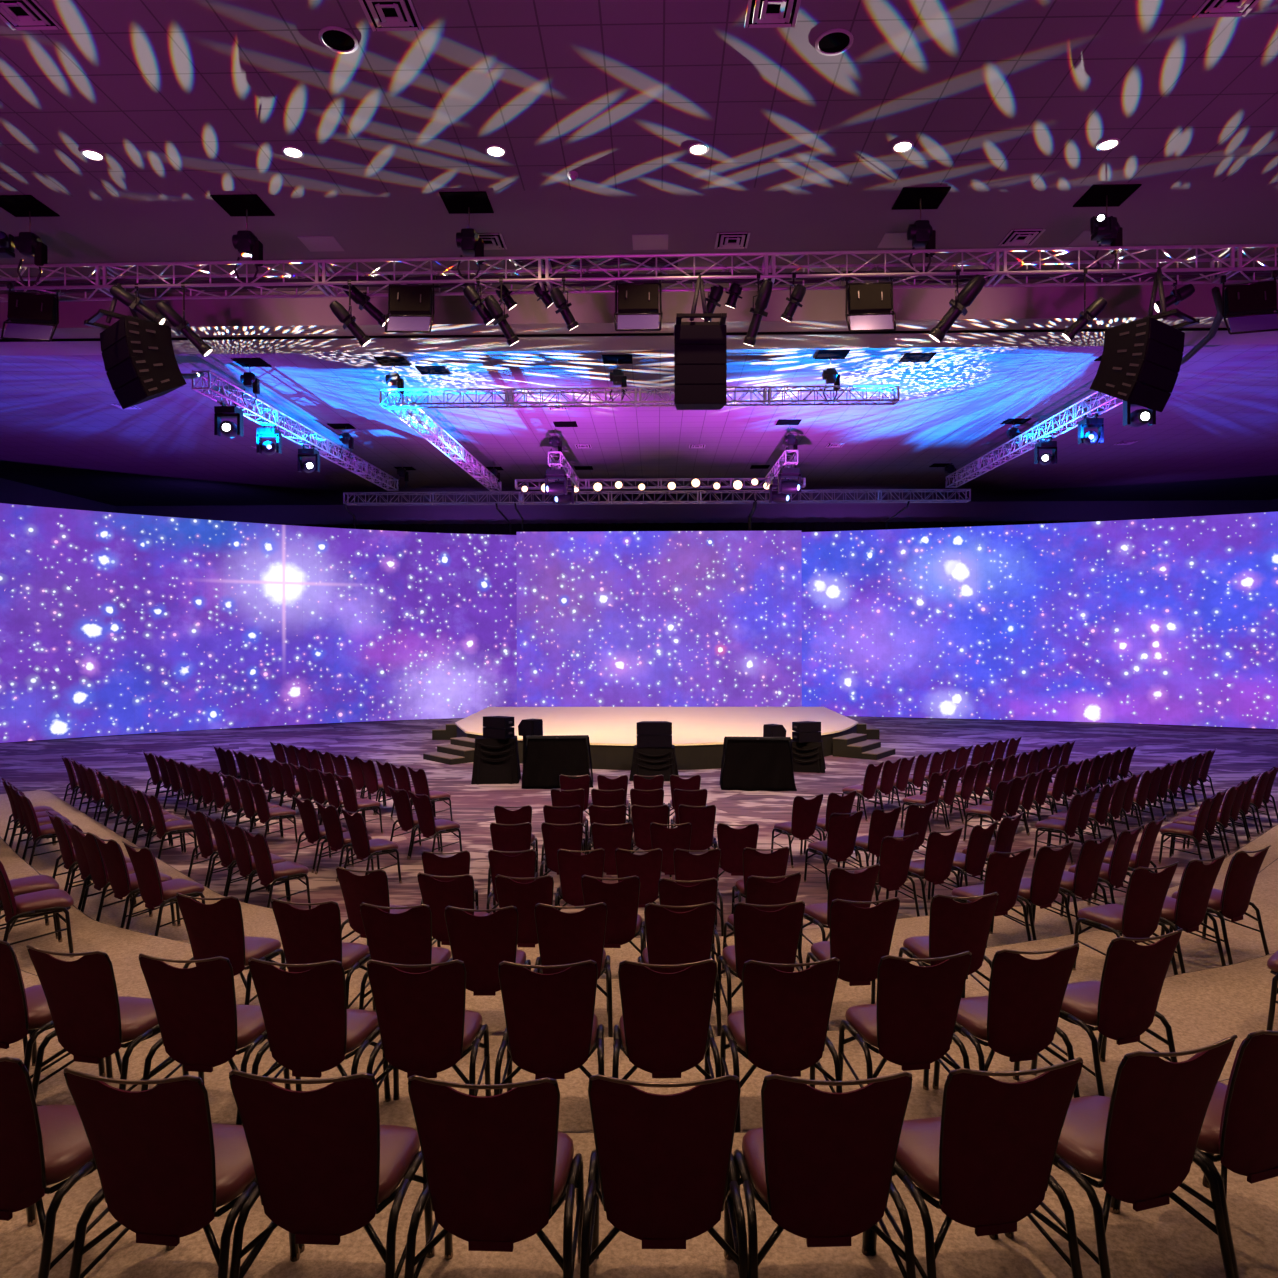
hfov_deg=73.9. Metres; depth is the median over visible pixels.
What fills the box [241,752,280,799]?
banquet chair
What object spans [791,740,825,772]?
subwoofer
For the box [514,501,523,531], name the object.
hanging cable
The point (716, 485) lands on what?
light
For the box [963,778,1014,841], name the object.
banquet chair
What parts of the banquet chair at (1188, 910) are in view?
leg, seat, leg, frame, seat frame, backrest, leg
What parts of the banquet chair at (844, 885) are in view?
leg, seat frame, seat, leg, frame, backrest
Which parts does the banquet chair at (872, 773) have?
seat, leg, backrest, leg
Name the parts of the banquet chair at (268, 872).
leg, backrest, frame, leg, seat frame, leg, seat, leg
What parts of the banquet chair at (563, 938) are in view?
leg, frame, backrest, seat, seat frame, frame, leg, leg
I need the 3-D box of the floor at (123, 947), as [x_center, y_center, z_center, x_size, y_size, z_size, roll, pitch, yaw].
[1.129,2.704,3.496,26.900,0.182,24.939,0,0,1]
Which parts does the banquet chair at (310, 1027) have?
leg, frame, backrest, leg, seat frame, frame, leg, seat, leg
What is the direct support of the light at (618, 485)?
attached to the lighting truss at (803, 485)
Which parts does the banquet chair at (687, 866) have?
backrest, leg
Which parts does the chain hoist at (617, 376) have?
motor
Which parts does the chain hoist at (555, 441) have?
motor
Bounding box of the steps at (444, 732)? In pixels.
[432,720,458,739]
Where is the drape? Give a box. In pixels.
[299,521,1088,534]
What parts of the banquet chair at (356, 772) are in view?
backrest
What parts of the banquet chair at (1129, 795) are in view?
backrest, leg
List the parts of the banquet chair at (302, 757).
backrest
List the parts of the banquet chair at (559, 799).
backrest, leg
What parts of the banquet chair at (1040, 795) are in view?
backrest, leg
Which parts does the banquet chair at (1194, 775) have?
backrest, leg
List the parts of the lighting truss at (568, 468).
frame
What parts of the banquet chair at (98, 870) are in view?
leg, backrest, frame, leg, seat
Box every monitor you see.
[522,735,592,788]
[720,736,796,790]
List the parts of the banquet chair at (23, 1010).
backrest, frame, leg, seat frame, seat, leg, leg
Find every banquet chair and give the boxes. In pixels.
[0,777,55,846]
[0,861,74,957]
[0,875,58,938]
[0,940,105,1078]
[0,1056,108,1277]
[6,781,61,852]
[11,785,70,856]
[17,791,77,865]
[26,945,188,1099]
[45,811,114,893]
[60,755,101,804]
[61,819,136,912]
[64,1067,299,1277]
[69,758,105,807]
[73,826,152,920]
[75,761,112,810]
[82,765,113,818]
[92,834,175,927]
[93,768,131,825]
[101,773,147,830]
[111,777,159,838]
[119,781,170,845]
[122,841,204,935]
[130,786,183,852]
[139,953,290,1124]
[142,751,183,800]
[142,791,198,859]
[153,753,194,800]
[162,756,204,812]
[173,759,216,817]
[176,893,285,1004]
[183,762,227,815]
[185,806,247,886]
[192,765,230,822]
[204,768,251,824]
[205,813,267,895]
[213,745,240,788]
[220,747,240,787]
[220,772,267,831]
[222,820,287,901]
[229,1069,434,1277]
[232,749,271,797]
[233,776,281,843]
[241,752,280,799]
[242,827,311,908]
[247,780,297,842]
[248,957,390,1101]
[254,755,294,801]
[264,757,297,806]
[269,741,298,780]
[271,898,375,1011]
[276,760,319,819]
[281,743,299,780]
[290,763,327,819]
[293,745,322,771]
[293,795,349,872]
[303,766,345,824]
[304,748,335,778]
[315,801,373,881]
[317,750,350,787]
[318,769,363,825]
[329,752,369,807]
[334,773,382,832]
[336,866,410,953]
[340,807,401,882]
[344,754,386,805]
[357,757,396,814]
[359,903,452,1009]
[366,959,490,1099]
[375,760,413,816]
[388,786,440,858]
[390,763,433,818]
[404,1075,583,1277]
[407,766,452,820]
[408,791,461,858]
[417,872,488,946]
[420,850,478,909]
[445,906,530,995]
[486,849,535,913]
[487,822,537,905]
[494,805,538,869]
[494,960,604,1094]
[495,875,553,947]
[533,902,612,1036]
[539,822,584,876]
[541,805,585,875]
[551,788,588,853]
[555,848,604,910]
[559,774,592,814]
[580,1074,748,1277]
[581,875,645,958]
[587,804,626,853]
[589,788,628,836]
[591,822,632,874]
[597,774,630,819]
[612,959,721,1079]
[615,848,662,907]
[629,788,663,831]
[631,774,664,836]
[631,804,671,878]
[638,902,721,1035]
[650,822,691,874]
[658,878,721,976]
[668,774,700,827]
[671,789,709,849]
[673,848,723,935]
[678,804,718,880]
[717,823,758,876]
[717,900,804,1034]
[720,957,841,1131]
[722,872,802,969]
[731,846,789,913]
[732,1071,915,1277]
[771,793,823,867]
[797,863,879,960]
[803,790,858,861]
[804,810,862,892]
[806,897,899,1030]
[836,951,971,1092]
[842,761,883,821]
[842,806,901,867]
[854,832,919,916]
[858,758,900,810]
[870,1057,1082,1277]
[874,755,915,812]
[876,801,934,880]
[891,752,931,803]
[895,828,962,915]
[899,892,998,997]
[900,769,947,831]
[907,750,946,796]
[920,766,963,828]
[921,747,960,793]
[931,820,998,899]
[932,943,1079,1097]
[936,762,980,822]
[941,745,972,782]
[951,759,994,813]
[951,847,1031,946]
[954,742,988,779]
[960,812,1023,886]
[961,740,997,789]
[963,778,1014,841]
[966,756,1008,808]
[981,753,1020,803]
[981,774,1028,835]
[990,736,1021,769]
[991,738,1009,766]
[991,841,1074,939]
[993,750,1032,796]
[997,770,1042,834]
[1004,1034,1237,1277]
[1010,766,1055,819]
[1014,747,1043,787]
[1026,763,1071,818]
[1027,744,1054,784]
[1030,928,1182,1095]
[1032,834,1113,930]
[1033,790,1088,865]
[1040,759,1083,811]
[1047,742,1065,782]
[1047,784,1099,845]
[1048,740,1075,776]
[1053,756,1095,809]
[1064,753,1106,804]
[1065,780,1118,843]
[1065,824,1143,913]
[1073,862,1178,974]
[1082,776,1132,838]
[1086,750,1116,791]
[1089,748,1126,793]
[1093,815,1166,901]
[1094,771,1142,831]
[1098,745,1136,791]
[1108,768,1156,829]
[1116,1030,1277,1277]
[1119,764,1167,821]
[1130,760,1176,815]
[1143,757,1188,815]
[1148,853,1226,973]
[1155,754,1198,810]
[1158,794,1216,863]
[1166,751,1207,804]
[1169,845,1270,964]
[1172,788,1228,857]
[1175,748,1216,798]
[1186,783,1241,854]
[1198,778,1250,844]
[1219,773,1260,839]
[1224,768,1273,832]
[1241,766,1277,819]
[1266,950,1277,1030]
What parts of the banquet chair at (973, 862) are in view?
leg, seat, leg, frame, backrest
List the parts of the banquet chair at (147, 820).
leg, backrest, frame, leg, seat, leg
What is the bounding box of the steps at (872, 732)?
[855,720,879,738]
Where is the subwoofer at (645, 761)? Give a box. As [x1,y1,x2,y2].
[629,745,678,780]
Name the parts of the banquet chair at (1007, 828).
leg, seat, frame, backrest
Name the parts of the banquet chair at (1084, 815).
seat, backrest, leg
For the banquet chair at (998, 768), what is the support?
on the floor at (1241, 754)
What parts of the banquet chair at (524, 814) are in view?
backrest, leg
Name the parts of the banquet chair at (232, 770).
backrest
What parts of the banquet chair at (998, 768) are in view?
backrest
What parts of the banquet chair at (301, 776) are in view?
backrest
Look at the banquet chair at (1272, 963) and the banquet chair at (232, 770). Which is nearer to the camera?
the banquet chair at (1272, 963)
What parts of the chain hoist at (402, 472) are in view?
motor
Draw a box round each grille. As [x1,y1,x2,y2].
[100,317,125,351]
[102,337,130,370]
[106,358,137,389]
[114,378,147,408]
[322,30,354,50]
[483,717,504,727]
[483,727,504,738]
[533,721,542,734]
[637,723,671,734]
[637,736,671,746]
[675,325,725,343]
[676,345,725,363]
[676,365,725,383]
[676,385,725,403]
[763,726,771,736]
[800,722,820,732]
[800,732,820,742]
[819,32,849,52]
[1128,382,1170,411]
[1137,361,1177,392]
[1145,339,1182,371]
[1149,318,1184,351]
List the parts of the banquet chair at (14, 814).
leg, backrest, leg, seat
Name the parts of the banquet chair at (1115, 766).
backrest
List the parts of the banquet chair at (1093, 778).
backrest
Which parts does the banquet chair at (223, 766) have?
backrest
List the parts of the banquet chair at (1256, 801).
leg, backrest, leg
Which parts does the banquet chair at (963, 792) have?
seat, leg, backrest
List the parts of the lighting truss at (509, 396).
frame, frame, frame, frame, frame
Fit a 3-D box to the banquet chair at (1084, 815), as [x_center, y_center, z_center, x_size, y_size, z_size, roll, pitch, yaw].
[6.055,2.501,11.860,0.542,0.944,0.587,0,0,-45]
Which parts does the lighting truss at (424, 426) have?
frame, frame, frame, frame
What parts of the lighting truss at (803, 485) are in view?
frame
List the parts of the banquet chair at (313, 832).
leg, backrest, frame, leg, seat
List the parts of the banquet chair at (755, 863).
leg, leg, seat, frame, backrest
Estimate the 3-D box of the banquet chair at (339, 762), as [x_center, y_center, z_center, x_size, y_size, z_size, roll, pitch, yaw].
[-5.225,2.521,15.353,0.542,0.944,0.587,0,0,43]
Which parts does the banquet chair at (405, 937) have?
leg, frame, backrest, frame, seat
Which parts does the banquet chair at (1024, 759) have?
backrest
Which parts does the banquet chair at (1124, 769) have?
backrest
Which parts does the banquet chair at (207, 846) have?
leg, backrest, frame, leg, seat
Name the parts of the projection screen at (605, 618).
frame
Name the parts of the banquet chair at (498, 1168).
leg, frame, leg, backrest, seat frame, frame, seat, leg, leg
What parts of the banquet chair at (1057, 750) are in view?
backrest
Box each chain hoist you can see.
[13,211,47,284]
[232,209,262,282]
[240,365,259,404]
[339,433,353,457]
[385,368,403,405]
[397,462,408,488]
[456,207,483,279]
[489,469,499,489]
[549,436,561,460]
[609,359,626,403]
[784,427,797,459]
[822,357,839,401]
[907,199,935,271]
[944,465,955,485]
[1007,422,1020,453]
[1091,195,1122,269]
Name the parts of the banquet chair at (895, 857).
seat, leg, frame, seat frame, backrest, leg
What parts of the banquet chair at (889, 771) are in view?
backrest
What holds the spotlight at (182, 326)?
hanging from the lighting truss at (322, 263)
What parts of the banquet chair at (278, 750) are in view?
backrest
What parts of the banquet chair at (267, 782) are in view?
backrest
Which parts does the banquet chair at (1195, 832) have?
leg, leg, seat, seat frame, leg, frame, backrest, leg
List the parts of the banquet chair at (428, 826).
leg, backrest, frame, seat frame, leg, leg, seat, leg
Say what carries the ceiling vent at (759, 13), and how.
in the ceiling
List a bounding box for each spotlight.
[110,283,164,324]
[156,282,212,356]
[329,280,370,346]
[342,285,388,326]
[463,278,493,324]
[484,277,518,345]
[496,284,516,310]
[533,284,552,307]
[550,276,578,330]
[702,284,723,321]
[725,283,742,308]
[743,273,772,345]
[781,273,805,321]
[928,270,985,342]
[1062,268,1106,340]
[1154,280,1194,312]
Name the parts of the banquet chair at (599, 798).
backrest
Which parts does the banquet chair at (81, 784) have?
leg, backrest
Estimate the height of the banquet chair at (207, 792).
0.944 m
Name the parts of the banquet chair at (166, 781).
leg, backrest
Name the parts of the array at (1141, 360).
frame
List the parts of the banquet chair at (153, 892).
leg, backrest, frame, leg, seat frame, leg, seat, leg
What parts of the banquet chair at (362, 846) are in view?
leg, backrest, frame, seat frame, leg, leg, seat, leg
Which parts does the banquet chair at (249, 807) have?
leg, backrest, seat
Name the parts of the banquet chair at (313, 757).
backrest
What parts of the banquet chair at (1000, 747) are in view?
backrest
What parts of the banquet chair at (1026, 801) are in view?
leg, frame, backrest, leg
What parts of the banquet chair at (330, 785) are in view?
backrest, seat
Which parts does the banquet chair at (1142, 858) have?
leg, seat, frame, backrest, leg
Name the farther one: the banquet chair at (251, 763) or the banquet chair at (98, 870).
the banquet chair at (251, 763)
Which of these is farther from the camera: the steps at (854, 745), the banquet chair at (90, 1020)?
the steps at (854, 745)
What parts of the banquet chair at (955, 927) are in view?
leg, seat, leg, frame, seat frame, backrest, leg, frame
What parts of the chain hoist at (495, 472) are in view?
motor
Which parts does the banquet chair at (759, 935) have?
leg, leg, seat, seat frame, frame, backrest, frame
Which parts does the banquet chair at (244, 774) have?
backrest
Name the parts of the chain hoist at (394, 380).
motor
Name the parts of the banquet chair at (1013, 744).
backrest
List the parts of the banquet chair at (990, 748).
backrest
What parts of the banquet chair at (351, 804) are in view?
backrest, seat frame, seat, leg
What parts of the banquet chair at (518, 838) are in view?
leg, backrest, leg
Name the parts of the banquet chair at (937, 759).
seat, backrest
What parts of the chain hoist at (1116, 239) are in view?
motor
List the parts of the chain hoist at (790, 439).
motor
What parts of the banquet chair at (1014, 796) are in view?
seat, backrest, leg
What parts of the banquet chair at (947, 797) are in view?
seat, leg, backrest, leg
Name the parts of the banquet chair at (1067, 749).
backrest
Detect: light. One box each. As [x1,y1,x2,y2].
[0,231,14,257]
[1,281,60,341]
[80,149,104,160]
[214,402,243,437]
[256,423,281,454]
[282,146,303,158]
[298,444,319,472]
[385,275,435,332]
[485,145,505,157]
[521,486,527,492]
[541,483,544,492]
[545,467,566,494]
[553,478,573,504]
[593,482,602,491]
[615,481,622,488]
[638,483,644,490]
[667,481,675,490]
[688,143,708,155]
[691,478,700,487]
[713,482,719,489]
[733,480,742,489]
[751,478,757,485]
[769,477,790,503]
[778,464,800,493]
[892,140,913,152]
[1034,437,1056,464]
[1078,413,1103,444]
[1090,213,1112,240]
[1096,138,1119,150]
[1123,400,1155,426]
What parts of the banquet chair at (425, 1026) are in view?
leg, frame, leg, backrest, seat frame, frame, seat, leg, leg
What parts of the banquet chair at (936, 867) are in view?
seat, leg, frame, leg, seat frame, backrest, leg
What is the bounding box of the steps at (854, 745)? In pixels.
[833,733,894,759]
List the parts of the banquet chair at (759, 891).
leg, seat frame, seat, frame, backrest, leg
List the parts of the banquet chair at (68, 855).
leg, backrest, seat frame, frame, leg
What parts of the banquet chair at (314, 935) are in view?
frame, backrest, frame, leg, seat, seat frame, leg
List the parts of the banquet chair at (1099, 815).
seat, leg, frame, backrest, leg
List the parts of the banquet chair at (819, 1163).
leg, leg, seat, frame, seat frame, backrest, leg, frame, leg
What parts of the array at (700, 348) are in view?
frame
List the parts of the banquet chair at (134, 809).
leg, backrest, frame, leg, seat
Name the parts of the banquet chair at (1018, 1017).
leg, seat, leg, frame, seat frame, leg, backrest, frame, leg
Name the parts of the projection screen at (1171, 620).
frame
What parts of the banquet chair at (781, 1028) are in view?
leg, leg, seat, frame, seat frame, backrest, leg, frame, leg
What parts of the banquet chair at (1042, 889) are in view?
leg, seat, leg, frame, seat frame, backrest, leg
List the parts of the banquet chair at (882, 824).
seat, leg, frame, backrest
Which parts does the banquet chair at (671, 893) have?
backrest, leg, leg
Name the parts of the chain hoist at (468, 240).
motor, chain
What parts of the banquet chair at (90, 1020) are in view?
frame, leg, backrest, seat frame, leg, frame, leg, seat, leg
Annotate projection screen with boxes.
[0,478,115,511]
[0,503,516,742]
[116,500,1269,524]
[517,530,801,706]
[801,511,1277,728]
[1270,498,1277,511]
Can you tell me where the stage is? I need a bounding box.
[455,707,857,769]
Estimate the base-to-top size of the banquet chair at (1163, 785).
0.944 m
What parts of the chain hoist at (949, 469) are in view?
motor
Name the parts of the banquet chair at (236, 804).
leg, backrest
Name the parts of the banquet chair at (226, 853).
leg, backrest, frame, leg, seat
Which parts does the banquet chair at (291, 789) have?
backrest, leg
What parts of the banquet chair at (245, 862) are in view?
leg, backrest, frame, leg, seat, leg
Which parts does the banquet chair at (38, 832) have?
leg, backrest, frame, leg, seat frame, seat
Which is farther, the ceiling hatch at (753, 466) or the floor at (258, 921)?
the ceiling hatch at (753, 466)
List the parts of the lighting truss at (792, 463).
frame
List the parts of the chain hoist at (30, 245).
motor, chain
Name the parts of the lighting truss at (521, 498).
frame, frame, frame, frame, frame, frame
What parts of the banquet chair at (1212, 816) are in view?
leg, seat, leg, frame, backrest, leg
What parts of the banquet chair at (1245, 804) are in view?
leg, backrest, leg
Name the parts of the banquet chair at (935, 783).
leg, seat, leg, backrest, leg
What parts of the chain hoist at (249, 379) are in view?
motor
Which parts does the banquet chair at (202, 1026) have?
frame, leg, backrest, leg, seat frame, frame, leg, seat, leg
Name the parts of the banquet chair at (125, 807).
leg, backrest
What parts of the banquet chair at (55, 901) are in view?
frame, backrest, leg, seat frame, seat, leg, leg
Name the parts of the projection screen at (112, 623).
frame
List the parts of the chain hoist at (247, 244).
motor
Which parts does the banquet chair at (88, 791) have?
leg, backrest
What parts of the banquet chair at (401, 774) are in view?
backrest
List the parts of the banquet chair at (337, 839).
leg, backrest, frame, leg, seat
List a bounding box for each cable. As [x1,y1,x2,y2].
[182,371,203,378]
[344,502,355,528]
[495,501,510,534]
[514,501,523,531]
[748,499,756,530]
[885,499,909,529]
[1181,286,1222,364]
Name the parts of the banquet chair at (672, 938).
seat, frame, backrest, frame, leg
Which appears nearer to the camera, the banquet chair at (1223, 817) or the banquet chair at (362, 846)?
the banquet chair at (362, 846)
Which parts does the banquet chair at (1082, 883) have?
leg, leg, seat, leg, frame, seat frame, backrest, leg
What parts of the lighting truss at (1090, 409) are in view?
frame, frame, frame, frame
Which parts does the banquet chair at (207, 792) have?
leg, backrest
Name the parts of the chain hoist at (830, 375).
motor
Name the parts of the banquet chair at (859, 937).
leg, seat, frame, backrest, leg, frame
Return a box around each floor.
[0,716,1277,936]
[0,790,1277,977]
[0,838,1277,1036]
[0,954,1277,1131]
[0,1080,1277,1277]
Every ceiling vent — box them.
[0,0,62,29]
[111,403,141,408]
[358,0,422,31]
[477,233,506,249]
[547,404,567,409]
[574,444,591,447]
[689,444,705,447]
[715,232,750,248]
[744,0,800,27]
[826,443,844,447]
[998,229,1045,245]
[1075,397,1103,402]
[1113,441,1136,444]
[1193,0,1259,17]
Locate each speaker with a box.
[318,26,357,53]
[483,716,513,738]
[637,721,671,747]
[792,721,820,742]
[815,29,852,55]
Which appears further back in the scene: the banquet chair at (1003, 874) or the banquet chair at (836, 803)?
the banquet chair at (836, 803)
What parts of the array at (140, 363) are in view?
frame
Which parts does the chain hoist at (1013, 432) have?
motor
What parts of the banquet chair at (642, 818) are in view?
backrest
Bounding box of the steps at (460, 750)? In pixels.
[423,737,474,764]
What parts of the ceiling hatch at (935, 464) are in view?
panel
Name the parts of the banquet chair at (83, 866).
leg, backrest, leg, seat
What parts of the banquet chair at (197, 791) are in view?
backrest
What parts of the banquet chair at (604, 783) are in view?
backrest, leg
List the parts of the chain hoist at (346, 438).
motor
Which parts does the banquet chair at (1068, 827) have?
leg, seat, seat frame, leg, frame, backrest, leg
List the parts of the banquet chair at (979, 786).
backrest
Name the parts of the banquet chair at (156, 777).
backrest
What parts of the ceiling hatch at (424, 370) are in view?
panel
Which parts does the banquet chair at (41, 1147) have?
backrest, leg, frame, seat, seat frame, leg, leg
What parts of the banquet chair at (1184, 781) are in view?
backrest, leg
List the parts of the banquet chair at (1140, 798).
leg, backrest, leg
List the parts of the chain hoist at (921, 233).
motor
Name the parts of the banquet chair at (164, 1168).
frame, leg, backrest, seat frame, frame, seat, leg, leg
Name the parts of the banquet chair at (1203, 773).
backrest, leg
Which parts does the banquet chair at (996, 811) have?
leg, seat, seat frame, leg, frame, backrest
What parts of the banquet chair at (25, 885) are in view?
seat, leg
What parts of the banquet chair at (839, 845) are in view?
leg, seat, leg, frame, seat frame, backrest, leg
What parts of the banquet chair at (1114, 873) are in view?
seat, leg, frame, backrest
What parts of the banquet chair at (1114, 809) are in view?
seat, leg, frame, backrest, leg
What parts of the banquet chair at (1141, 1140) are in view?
leg, seat, leg, leg, frame, seat frame, backrest, frame, leg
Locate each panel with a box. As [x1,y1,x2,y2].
[297,236,344,251]
[614,273,662,330]
[632,234,667,249]
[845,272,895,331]
[877,232,912,247]
[1068,230,1104,245]
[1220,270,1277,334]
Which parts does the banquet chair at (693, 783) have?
leg, backrest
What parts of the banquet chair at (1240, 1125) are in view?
leg, leg, seat, seat frame, leg, frame, backrest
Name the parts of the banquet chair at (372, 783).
backrest, leg, seat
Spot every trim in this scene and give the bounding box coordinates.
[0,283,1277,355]
[0,328,1230,341]
[0,837,1277,978]
[6,791,1277,937]
[20,953,1273,1035]
[37,1079,1228,1132]
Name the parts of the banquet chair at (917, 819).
seat, frame, backrest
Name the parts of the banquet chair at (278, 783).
leg, backrest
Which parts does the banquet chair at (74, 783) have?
leg, backrest, leg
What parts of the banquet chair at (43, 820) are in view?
backrest, seat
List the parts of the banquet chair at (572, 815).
leg, backrest, leg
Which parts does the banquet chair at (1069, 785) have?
backrest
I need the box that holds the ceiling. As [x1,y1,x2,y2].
[0,0,1277,505]
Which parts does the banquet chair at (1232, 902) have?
seat, leg, leg, frame, seat frame, backrest, leg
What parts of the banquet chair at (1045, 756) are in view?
backrest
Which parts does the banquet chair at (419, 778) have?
backrest, seat frame, seat, leg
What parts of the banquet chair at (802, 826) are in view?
leg, seat, leg, seat frame, leg, backrest, leg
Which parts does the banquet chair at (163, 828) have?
leg, backrest, frame, leg, seat frame, seat, leg, leg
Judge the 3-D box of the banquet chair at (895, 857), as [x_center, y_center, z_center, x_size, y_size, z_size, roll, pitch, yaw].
[2.623,2.507,9.076,0.542,0.944,0.587,0,0,-24]
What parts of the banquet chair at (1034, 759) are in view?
backrest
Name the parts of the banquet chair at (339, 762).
backrest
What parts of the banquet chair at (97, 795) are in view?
leg, backrest, leg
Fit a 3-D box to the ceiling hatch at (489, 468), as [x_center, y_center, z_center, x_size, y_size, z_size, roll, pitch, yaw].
[-5.164,-6.002,30.116,0.636,0.018,0.556,0,0,1]
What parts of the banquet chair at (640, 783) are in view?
backrest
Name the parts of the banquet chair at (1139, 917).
leg, seat, leg, seat frame, frame, backrest, leg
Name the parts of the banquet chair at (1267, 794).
backrest, leg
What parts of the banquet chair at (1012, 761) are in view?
backrest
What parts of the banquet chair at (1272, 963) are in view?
seat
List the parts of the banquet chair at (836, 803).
seat, leg, backrest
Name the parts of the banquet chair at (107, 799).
leg, backrest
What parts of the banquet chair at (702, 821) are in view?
backrest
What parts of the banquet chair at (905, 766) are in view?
leg, backrest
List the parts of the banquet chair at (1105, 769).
backrest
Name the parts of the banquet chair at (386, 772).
leg, backrest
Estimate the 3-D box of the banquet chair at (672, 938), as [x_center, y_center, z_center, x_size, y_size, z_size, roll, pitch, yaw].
[0.254,2.146,5.670,0.542,0.944,0.587,0,0,-3]
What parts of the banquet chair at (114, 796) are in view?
leg, backrest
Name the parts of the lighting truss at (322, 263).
frame, frame, frame, cable coil, frame, frame, frame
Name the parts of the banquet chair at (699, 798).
backrest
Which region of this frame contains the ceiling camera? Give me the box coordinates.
[567,171,577,180]
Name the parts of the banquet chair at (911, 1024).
leg, seat, leg, frame, seat frame, backrest, leg, leg, frame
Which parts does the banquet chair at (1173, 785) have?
leg, backrest, leg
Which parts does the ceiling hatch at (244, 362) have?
panel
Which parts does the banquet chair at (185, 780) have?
leg, backrest, leg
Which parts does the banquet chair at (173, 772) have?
leg, backrest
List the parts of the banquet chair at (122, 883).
backrest, frame, leg, seat, leg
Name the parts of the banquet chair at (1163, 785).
backrest, leg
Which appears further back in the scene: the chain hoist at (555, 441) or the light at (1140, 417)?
the chain hoist at (555, 441)
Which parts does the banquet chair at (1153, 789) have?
backrest, leg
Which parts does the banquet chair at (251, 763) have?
backrest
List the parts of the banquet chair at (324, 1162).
leg, frame, backrest, seat frame, frame, leg, seat, leg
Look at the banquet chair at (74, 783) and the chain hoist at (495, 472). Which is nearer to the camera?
the banquet chair at (74, 783)
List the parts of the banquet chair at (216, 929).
frame, leg, backrest, frame, leg, seat frame, seat, leg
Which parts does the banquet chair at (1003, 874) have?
seat, frame, seat frame, backrest, leg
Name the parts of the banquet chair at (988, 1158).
leg, seat, leg, frame, seat frame, backrest, frame, leg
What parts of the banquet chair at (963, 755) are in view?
backrest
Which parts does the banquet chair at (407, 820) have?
leg, backrest, frame, leg, seat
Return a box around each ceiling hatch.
[0,195,59,216]
[210,194,274,216]
[231,358,271,366]
[327,423,355,428]
[374,357,410,365]
[394,467,415,469]
[415,366,449,374]
[439,191,493,213]
[486,467,502,469]
[553,421,577,426]
[574,466,592,469]
[602,355,632,363]
[750,465,769,468]
[776,419,801,424]
[815,349,849,358]
[892,187,950,209]
[899,353,936,361]
[929,463,952,466]
[1000,418,1031,423]
[1073,184,1141,206]
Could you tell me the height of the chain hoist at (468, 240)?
1.066 m
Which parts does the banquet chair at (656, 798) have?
backrest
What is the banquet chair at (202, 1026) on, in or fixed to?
on the floor at (1202, 1008)
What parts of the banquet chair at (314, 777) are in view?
backrest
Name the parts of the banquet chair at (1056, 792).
seat, leg, backrest, leg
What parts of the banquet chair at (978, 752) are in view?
backrest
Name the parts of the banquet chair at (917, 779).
seat, backrest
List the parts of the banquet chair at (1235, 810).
backrest, leg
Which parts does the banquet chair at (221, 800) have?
leg, backrest, leg, seat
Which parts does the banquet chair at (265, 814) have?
leg, backrest, frame, leg, seat frame, leg, seat, leg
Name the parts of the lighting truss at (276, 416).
frame, frame, frame, frame, frame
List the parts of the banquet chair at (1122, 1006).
leg, seat, leg, leg, frame, seat frame, backrest, leg, frame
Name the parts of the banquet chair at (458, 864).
backrest, leg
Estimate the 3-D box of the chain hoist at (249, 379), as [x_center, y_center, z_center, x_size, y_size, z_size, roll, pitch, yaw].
[-8.530,-5.561,18.635,0.375,0.926,0.210,0,0,1]
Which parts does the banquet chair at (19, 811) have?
backrest, leg, seat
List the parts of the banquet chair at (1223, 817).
seat, leg, frame, backrest, leg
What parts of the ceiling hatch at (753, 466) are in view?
panel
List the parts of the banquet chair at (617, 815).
backrest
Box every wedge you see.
[518,719,542,763]
[763,724,785,736]
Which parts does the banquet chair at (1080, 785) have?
backrest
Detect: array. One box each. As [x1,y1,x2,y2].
[84,283,186,408]
[674,274,726,409]
[1090,267,1199,411]
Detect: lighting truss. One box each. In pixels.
[0,244,1277,301]
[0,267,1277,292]
[191,370,398,490]
[343,489,970,505]
[379,385,899,408]
[387,395,501,490]
[515,478,805,489]
[548,451,578,489]
[765,450,798,488]
[945,391,1122,487]
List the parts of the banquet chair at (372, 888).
leg, seat frame, backrest, frame, seat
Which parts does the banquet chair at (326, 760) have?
backrest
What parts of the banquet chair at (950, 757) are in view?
backrest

